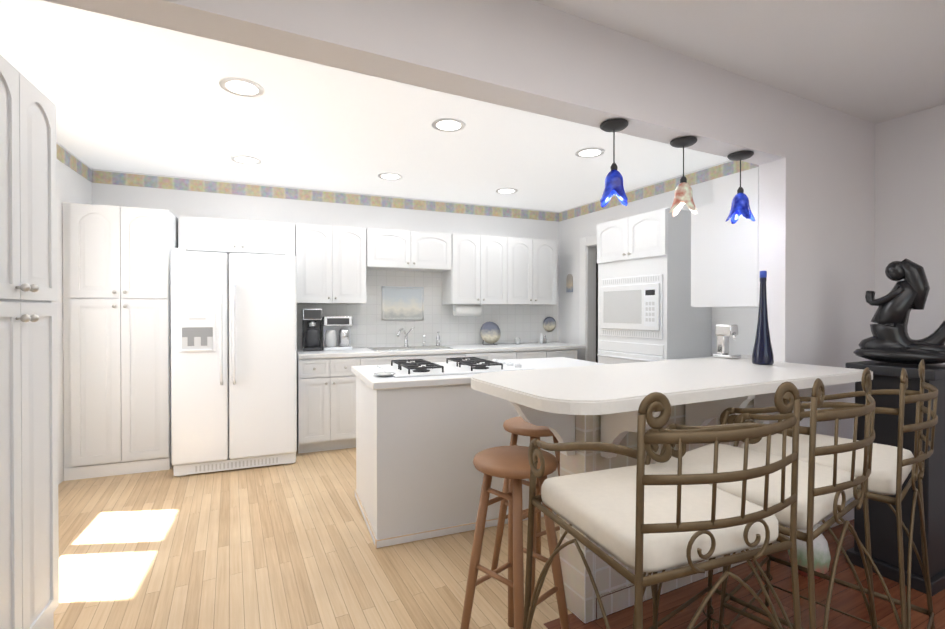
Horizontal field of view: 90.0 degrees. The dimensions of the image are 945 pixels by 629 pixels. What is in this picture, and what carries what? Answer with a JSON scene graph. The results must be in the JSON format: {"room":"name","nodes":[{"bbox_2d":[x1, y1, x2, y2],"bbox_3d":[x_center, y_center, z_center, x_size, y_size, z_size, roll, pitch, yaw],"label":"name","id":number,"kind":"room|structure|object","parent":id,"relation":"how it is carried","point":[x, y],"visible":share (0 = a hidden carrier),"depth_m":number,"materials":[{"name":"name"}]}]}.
{"room":"kitchen","nodes":[
{"label":"kitchen","id":0,"kind":"room"},
{"bbox_2d":[52,142,91,484],"bbox_3d":[-1.976,0.012,0.610,0.120,2.555,7.640,0,0,-22],"label":"wall","id":1,"kind":"structure","parent":0,"point":[73,186],"depth_m":3.59,"materials":[{"name":"paint"}]},
{"bbox_2d":[56,144,95,182],"bbox_3d":[-2.670,-1.205,2.479,0.004,0.107,3.600,0,0,-22],"label":"trim","id":2,"kind":"structure","parent":1,"relation":"attached to","point":[65,157],"depth_m":3.83,"materials":[{"name":"paper"}]},
{"bbox_2d":[92,169,558,347],"bbox_3d":[-0.817,-0.017,5.267,5.770,2.555,0.120,0,0,-22],"label":"wall","id":3,"kind":"structure","parent":0,"point":[176,203],"depth_m":4.88,"materials":[{"name":"paint"}]},
{"bbox_2d":[178,216,294,255],"bbox_3d":[-2.179,-0.715,4.436,0.958,0.298,0.382,0,0,-22],"label":"upper cabinet","id":4,"kind":"object","parent":3,"relation":"attached to","point":[203,234],"visible":0.94,"depth_m":4.28,"materials":[{"name":"white wood"}]},
{"bbox_2d":[96,171,558,221],"bbox_3d":[-1.016,-1.222,5.112,5.050,0.107,0.004,0,0,-22],"label":"trim","id":5,"kind":"structure","parent":3,"relation":"attached to","point":[102,177],"depth_m":4.84,"materials":[{"name":"paper"}]},
{"bbox_2d":[295,224,365,303],"bbox_3d":[-1.424,-0.488,4.744,0.662,0.755,0.382,0,0,-22],"label":"upper cabinet","id":6,"kind":"object","parent":3,"relation":"attached to","point":[330,264],"visible":0.96,"depth_m":4.60,"materials":[{"name":"white wood"}]},
{"bbox_2d":[366,228,450,271],"bbox_3d":[-0.697,-0.674,5.038,0.900,0.388,0.382,0,0,-22],"label":"upper cabinet","id":7,"kind":"object","parent":3,"relation":"attached to","point":[396,250],"visible":0.98,"depth_m":4.89,"materials":[{"name":"white wood"}]},
{"bbox_2d":[297,270,556,348],"bbox_3d":[-0.371,-0.085,5.378,3.100,0.870,0.007,0,0,-22],"label":"tile backsplash","id":8,"kind":"structure","parent":3,"relation":"attached to","point":[369,327],"depth_m":5.32,"materials":[{"name":"white tile"}]},
{"bbox_2d":[382,286,423,319],"bbox_3d":[-0.764,-0.124,5.204,0.470,0.370,0.016,0,0,-22],"label":"framed picture","id":9,"kind":"object","parent":8,"relation":"attached to","point":[402,303],"visible":1,"depth_m":5.20},
{"bbox_2d":[543,317,555,331],"bbox_3d":[0.959,0.122,5.905,0.190,0.190,0.014,0,0,-22],"label":"decorative plate","id":10,"kind":"object","parent":8,"relation":"attached to","point":[549,324],"visible":1,"depth_m":5.91,"materials":[{"name":"multicoloured ceramic"}]},
{"bbox_2d":[442,234,509,304],"bbox_3d":[0.020,-0.492,5.349,0.656,0.754,0.346,0,0,-22],"label":"upper cabinet","id":11,"kind":"object","parent":3,"relation":"attached to","point":[488,270],"depth_m":5.19,"materials":[{"name":"white wood"}]},
{"bbox_2d":[453,304,481,315],"bbox_3d":[-0.060,-0.049,5.250,0.320,0.128,0.120,0,0,-22],"label":"paper towel holder","id":12,"kind":"object","parent":11,"relation":"hanging from","point":[467,310],"visible":1,"depth_m":5.20,"materials":[{"name":"white paper"}]},
{"bbox_2d":[510,238,556,304],"bbox_3d":[0.628,-0.494,5.596,0.656,0.754,0.346,0,0,-22],"label":"upper cabinet","id":13,"kind":"object","parent":3,"relation":"attached to","point":[533,262],"depth_m":5.44,"materials":[{"name":"white wood"}]},
{"bbox_2d":[0,0,728,211],"bbox_3d":[0.181,-1.332,3.333,6.170,0.100,4.440,0,0,-22],"label":"ceiling","id":14,"kind":"structure","parent":0,"point":[126,95],"depth_m":3.24,"materials":[{"name":"paint"}]},
{"bbox_2d":[219,77,263,96],"bbox_3d":[-1.295,-1.275,2.657,0.230,0.006,0.230,0,0,-22],"label":"recessed light","id":15,"kind":"object","parent":14,"relation":"in","point":[243,87],"visible":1,"depth_m":2.65,"materials":[{"name":"white glass"}]},
{"bbox_2d":[230,155,260,163],"bbox_3d":[-1.882,-1.283,3.926,0.230,0.006,0.230,0,0,-22],"label":"recessed light","id":16,"kind":"object","parent":14,"relation":"in","point":[243,159],"visible":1,"depth_m":3.90,"materials":[{"name":"white"}]},
{"bbox_2d":[378,173,402,179],"bbox_3d":[-0.767,-1.286,4.403,0.230,0.006,0.230,0,0,-22],"label":"recessed light","id":17,"kind":"object","parent":14,"relation":"in","point":[390,176],"visible":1,"depth_m":4.40,"materials":[{"name":"white"}]},
{"bbox_2d":[432,118,465,131],"bbox_3d":[-0.161,-1.278,3.192,0.230,0.006,0.230,0,0,-22],"label":"recessed light","id":18,"kind":"object","parent":14,"relation":"in","point":[448,124],"visible":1,"depth_m":3.18,"materials":[{"name":"white glass"}]},
{"bbox_2d":[496,188,517,193],"bbox_3d":[0.356,-1.289,4.939,0.230,0.006,0.230,0,0,-22],"label":"recessed light","id":19,"kind":"object","parent":14,"relation":"in","point":[506,190],"visible":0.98,"depth_m":4.92,"materials":[{"name":"white glass"}]},
{"bbox_2d":[575,147,604,157],"bbox_3d":[0.930,-1.282,3.747,0.230,0.006,0.230,0,0,-22],"label":"recessed light","id":20,"kind":"object","parent":14,"relation":"in","point":[589,152],"visible":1,"depth_m":3.73,"materials":[{"name":"white"}]},
{"bbox_2d":[42,0,785,164],"bbox_3d":[0.227,-1.066,1.915,3.280,0.415,0.150,0,0,-27],"label":"header beam","id":21,"kind":"structure","parent":0,"point":[532,56],"depth_m":1.81,"materials":[{"name":"paint"}]},
{"bbox_2d":[600,119,627,207],"bbox_3d":[0.637,-0.675,2.127,0.122,0.360,0.122,0,0,18],"label":"pendant light","id":22,"kind":"object","parent":21,"relation":"hanging from","point":[613,181],"visible":1,"depth_m":2.10,"materials":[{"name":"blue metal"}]},
{"bbox_2d":[669,136,697,216],"bbox_3d":[1.042,-0.677,2.334,0.152,0.360,0.152,0,0,-27],"label":"pendant light","id":23,"kind":"object","parent":21,"relation":"hanging from","point":[683,193],"visible":1,"depth_m":2.31,"materials":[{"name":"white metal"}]},
{"bbox_2d":[725,151,754,223],"bbox_3d":[1.438,-0.679,2.536,0.140,0.359,0.140,0,0,-27],"label":"pendant light","id":24,"kind":"object","parent":21,"relation":"hanging from","point":[740,205],"visible":0.98,"depth_m":2.51,"materials":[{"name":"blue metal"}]},
{"bbox_2d":[54,447,944,628],"bbox_3d":[0.072,1.308,1.618,9.500,0.050,11.000,0,0,-27],"label":"floor","id":25,"kind":"structure","parent":0,"point":[286,546],"depth_m":2.36,"materials":[{"name":"beige wood"}]},
{"bbox_2d":[0,54,58,628],"bbox_3d":[-1.843,0.222,1.448,0.748,2.125,0.690,0,0,-22],"label":"tall cabinet","id":26,"kind":"object","parent":25,"relation":"on","point":[29,556],"visible":1,"depth_m":1.67,"materials":[{"name":"white wood"}]},
{"bbox_2d":[63,202,177,480],"bbox_3d":[-2.905,0.206,3.990,0.692,2.125,0.674,0,0,-22],"label":"pantry cabinet","id":27,"kind":"object","parent":25,"relation":"on","point":[117,332],"visible":1,"depth_m":3.71,"materials":[{"name":"white wood"}]},
{"bbox_2d":[171,248,296,476],"bbox_3d":[-2.045,0.374,4.161,0.910,1.787,0.911,0,0,-22],"label":"fridge","id":28,"kind":"object","parent":25,"relation":"on","point":[233,361],"visible":1,"depth_m":3.80,"materials":[{"name":"metal"}]},
{"bbox_2d":[297,354,360,453],"bbox_3d":[-1.417,0.830,4.608,0.545,0.870,0.634,0,0,-22],"label":"base cabinet","id":29,"kind":"object","parent":25,"relation":"on","point":[326,400],"depth_m":4.32,"materials":[{"name":"laminate"}]},
{"bbox_2d":[297,342,584,357],"bbox_3d":[-0.250,0.372,5.077,3.064,0.040,0.638,0,0,-22],"label":"countertop","id":30,"kind":"structure","parent":29,"relation":"on","point":[548,345],"depth_m":4.78,"materials":[{"name":"white stone"}]},
{"bbox_2d":[302,309,321,350],"bbox_3d":[-1.582,0.148,4.654,0.176,0.410,0.243,0,0,-22],"label":"coffee maker","id":31,"kind":"object","parent":30,"relation":"on","point":[311,329],"visible":1,"depth_m":4.56,"materials":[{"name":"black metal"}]},
{"bbox_2d":[322,316,351,350],"bbox_3d":[-1.363,0.184,4.754,0.276,0.335,0.222,0,0,-22],"label":"coffee maker","id":32,"kind":"object","parent":30,"relation":"on","point":[335,332],"visible":0.98,"depth_m":4.68,"materials":[{"name":"plastic"}]},
{"bbox_2d":[367,327,452,350],"bbox_3d":[-0.651,0.243,4.915,0.810,0.217,0.420,0,0,-22],"label":"sink","id":33,"kind":"object","parent":30,"relation":"in","point":[406,346],"visible":1,"depth_m":4.93,"materials":[{"name":"silver metal"}]},
{"bbox_2d":[480,322,500,344],"bbox_3d":[0.203,0.217,5.482,0.260,0.271,0.098,0,0,-22],"label":"plate","id":34,"kind":"object","parent":30,"relation":"on","point":[490,332],"visible":0.96,"depth_m":5.48,"materials":[{"name":"ceramic"}]},
{"bbox_2d":[515,337,519,343],"bbox_3d":[0.528,0.307,5.534,0.068,0.080,0.066,0,0,-22],"label":"canister","id":35,"kind":"object","parent":30,"relation":"on","point":[517,340],"visible":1,"depth_m":5.51,"materials":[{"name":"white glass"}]},
{"bbox_2d":[540,333,546,343],"bbox_3d":[0.849,0.286,5.686,0.044,0.120,0.125,0,0,38],"label":"salt","id":36,"kind":"object","parent":30,"relation":"on","point":[543,339],"visible":0.98,"depth_m":5.64,"materials":[{"name":"ceramic"}]},
{"bbox_2d":[361,350,468,365],"bbox_3d":[-0.678,0.828,4.908,1.050,0.870,0.634,0,0,-22],"label":"base cabinet","id":37,"kind":"object","parent":25,"relation":"on","point":[366,359],"depth_m":4.59,"materials":[{"name":"laminate"}]},
{"bbox_2d":[354,373,557,548],"bbox_3d":[0.125,0.838,3.269,1.732,0.870,0.802,0,0,-22],"label":"kitchen island","id":38,"kind":"object","parent":25,"relation":"on","point":[427,432],"depth_m":2.72,"materials":[{"name":"laminate"}]},
{"bbox_2d":[351,357,602,388],"bbox_3d":[0.114,0.383,3.268,1.750,0.040,0.850,0,0,-22],"label":"island countertop","id":39,"kind":"structure","parent":38,"relation":"on","point":[420,374],"depth_m":2.97,"materials":[{"name":"white stone"}]},
{"bbox_2d":[469,350,516,359],"bbox_3d":[0.081,0.826,5.216,0.588,0.870,0.634,0,0,-22],"label":"base cabinet","id":40,"kind":"object","parent":25,"relation":"on","point":[484,354],"depth_m":4.93,"materials":[{"name":"laminate"}]},
{"bbox_2d":[460,446,569,628],"bbox_3d":[0.157,0.904,1.743,0.316,0.762,0.318,0,0,-44],"label":"stool","id":41,"kind":"object","parent":25,"relation":"on","point":[511,464],"visible":0.9,"depth_m":1.73,"materials":[{"name":"brown wood"}]},
{"bbox_2d":[491,416,559,599],"bbox_3d":[0.303,0.900,2.284,0.318,0.762,0.317,0,0,-33],"label":"stool","id":42,"kind":"object","parent":25,"relation":"on","point":[516,426],"visible":0.42,"depth_m":2.27,"materials":[{"name":"brown wood"}]},
{"bbox_2d":[517,350,548,358],"bbox_3d":[0.523,0.825,5.396,0.367,0.870,0.634,0,0,-22],"label":"base cabinet","id":43,"kind":"object","parent":25,"relation":"on","point":[521,354],"depth_m":5.11,"materials":[{"name":"laminate"}]},
{"bbox_2d":[549,346,580,358],"bbox_3d":[0.880,0.824,5.540,0.404,0.870,0.634,0,0,-22],"label":"base cabinet","id":44,"kind":"object","parent":25,"relation":"on","point":[572,354],"depth_m":5.27,"materials":[{"name":"laminate"}]},
{"bbox_2d":[597,208,711,363],"bbox_3d":[1.600,0.199,4.296,0.628,2.135,0.810,0,0,-27],"label":"tall cabinet","id":45,"kind":"object","parent":25,"relation":"on","point":[647,312],"visible":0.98,"depth_m":4.01,"materials":[{"name":"white wood"}]},
{"bbox_2d":[523,382,801,628],"bbox_3d":[0.476,0.722,1.262,0.536,1.129,0.579,0,0,-21],"label":"bar chair","id":46,"kind":"object","parent":25,"relation":"on","point":[640,517],"visible":0.98,"depth_m":1.09,"materials":[{"name":"brown metal"}]},
{"bbox_2d":[560,399,785,622],"bbox_3d":[1.057,0.795,2.350,1.416,0.967,0.172,0,0,-27],"label":"bar","id":47,"kind":"object","parent":25,"relation":"on","point":[616,589],"visible":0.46,"depth_m":2.03,"materials":[{"name":"tile"}]},
{"bbox_2d":[509,401,574,455],"bbox_3d":[0.291,0.454,1.957,0.301,0.280,0.055,0,0,-28],"label":"corbel","id":48,"kind":"object","parent":47,"relation":"attached to","point":[562,426],"depth_m":1.96,"materials":[{"name":"white wood"}]},
{"bbox_2d":[601,410,660,457],"bbox_3d":[0.629,0.455,1.864,0.055,0.280,0.301,0,0,-28],"label":"corbel","id":49,"kind":"object","parent":47,"relation":"attached to","point":[616,428],"depth_m":1.91,"materials":[{"name":"white wood"}]},
{"bbox_2d":[471,357,872,414],"bbox_3d":[0.918,0.287,2.173,1.817,0.045,0.770,0,0,-27],"label":"bar","id":50,"kind":"object","parent":47,"relation":"on","point":[601,389],"visible":0.96,"depth_m":1.90,"materials":[{"name":"laminate"}]},
{"bbox_2d":[713,324,740,358],"bbox_3d":[1.532,0.159,2.825,0.105,0.200,0.147,0,0,-27],"label":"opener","id":51,"kind":"object","parent":50,"relation":"on","point":[723,332],"visible":1,"depth_m":2.83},
{"bbox_2d":[752,271,773,364],"bbox_3d":[1.531,0.015,2.490,0.100,0.492,0.100,0,0,-27],"label":"bottle","id":52,"kind":"object","parent":50,"relation":"on","point":[762,353],"visible":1,"depth_m":2.47,"materials":[{"name":"blue glass"}]},
{"bbox_2d":[685,394,759,425],"bbox_3d":[1.092,0.453,2.100,0.055,0.280,0.301,0,0,-28],"label":"corbel","id":53,"kind":"object","parent":47,"relation":"attached to","point":[700,413],"depth_m":2.12,"materials":[{"name":"white wood"}]},
{"bbox_2d":[759,388,820,423],"bbox_3d":[1.555,0.452,2.337,0.055,0.280,0.301,0,0,-28],"label":"corbel","id":54,"kind":"object","parent":47,"relation":"attached to","point":[766,400],"depth_m":2.39,"materials":[{"name":"white wood"}]},
{"bbox_2d":[660,356,712,360],"bbox_3d":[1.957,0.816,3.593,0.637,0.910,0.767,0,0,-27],"label":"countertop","id":55,"kind":"structure","parent":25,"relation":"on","point":[685,358],"depth_m":3.86,"materials":[{"name":"laminate"}]},
{"bbox_2d":[632,367,877,628],"bbox_3d":[0.878,0.721,1.479,0.536,1.129,0.578,0,0,-37],"label":"bar chair","id":56,"kind":"object","parent":25,"relation":"on","point":[824,492],"visible":0.79,"depth_m":1.32,"materials":[{"name":"brown metal"}]},
{"bbox_2d":[788,523,830,578],"bbox_3d":[1.667,1.159,2.342,0.176,0.240,0.176,0,0,-27],"label":"floor vase","id":57,"kind":"object","parent":25,"relation":"on","point":[822,556],"visible":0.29,"depth_m":2.28,"materials":[{"name":"white ceramic"}]},
{"bbox_2d":[712,359,937,628],"bbox_3d":[1.276,0.719,1.705,0.539,1.129,0.578,0,0,-41],"label":"bar chair","id":58,"kind":"object","parent":25,"relation":"on","point":[892,467],"visible":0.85,"depth_m":1.57,"materials":[{"name":"brown metal"}]},
{"bbox_2d":[845,360,944,595],"bbox_3d":[2.158,0.764,2.367,0.350,1.030,0.350,0,0,-27],"label":"pedestal","id":59,"kind":"object","parent":25,"relation":"on","point":[883,530],"visible":0.62,"depth_m":2.25,"materials":[{"name":"wood"}]},
{"bbox_2d":[853,258,944,363],"bbox_3d":[2.180,-0.017,2.318,0.301,0.526,0.483,0,0,-27],"label":"statue","id":60,"kind":"object","parent":59,"relation":"on","point":[890,340],"visible":1,"depth_m":2.33,"materials":[{"name":"black stone"}]},
{"bbox_2d":[596,247,597,362],"bbox_3d":[2.171,0.007,5.511,1.250,2.605,1.356,0,0,-27],"label":"wall","id":61,"kind":"structure","parent":0,"point":[596,308],"depth_m":5.90,"materials":[{"name":"white paint"}]},
{"bbox_2d":[533,0,944,123],"bbox_3d":[1.282,-1.227,-0.765,9.500,0.050,5.682,0,0,-27],"label":"ceiling","id":62,"kind":"structure","parent":0,"point":[875,61],"depth_m":2.10,"materials":[{"name":"paint"}]},
{"bbox_2d":[741,355,751,358],"bbox_3d":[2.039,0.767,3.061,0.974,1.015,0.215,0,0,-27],"label":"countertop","id":63,"kind":"structure","parent":0,"point":[746,356],"depth_m":2.93,"materials":[{"name":"laminate"}]},
{"bbox_2d":[559,104,944,363],"bbox_3d":[2.935,0.000,2.512,0.198,2.555,10.000,0,0,-28],"label":"wall","id":64,"kind":"structure","parent":0,"point":[909,186],"depth_m":2.96,"materials":[{"name":"paint"}]},
{"bbox_2d":[566,274,572,291],"bbox_3d":[1.187,-0.385,5.771,0.012,0.225,0.110,0,0,-27],"label":"art","id":65,"kind":"object","parent":64,"relation":"attached to","point":[569,283],"visible":0.98,"depth_m":5.76},
{"bbox_2d":[579,235,596,361],"bbox_3d":[1.551,0.181,5.195,0.144,2.160,0.976,0,0,-27],"label":"door frame","id":66,"kind":"structure","parent":64,"relation":"attached to","point":[588,296],"depth_m":5.52,"materials":[{"name":"white wood"}]},
{"bbox_2d":[559,161,758,221],"bbox_3d":[1.807,-1.218,4.574,0.003,0.107,3.148,0,0,-27],"label":"trim","id":67,"kind":"structure","parent":64,"relation":"attached to","point":[718,171],"depth_m":4.50,"materials":[{"name":"paper"}]},
{"bbox_2d":[758,92,874,537],"bbox_3d":[2.124,-0.002,2.891,0.980,2.555,0.150,0,0,-27],"label":"wall","id":68,"kind":"structure","parent":0,"point":[816,238],"depth_m":2.76,"materials":[{"name":"paint"}]},
{"bbox_2d":[691,167,758,307],"bbox_3d":[1.984,-0.453,3.158,0.977,0.807,0.451,0,0,-27],"label":"upper cabinet","id":69,"kind":"object","parent":68,"relation":"attached to","point":[724,263],"visible":0.48,"depth_m":2.91,"materials":[{"name":"white wood"}]}
]}

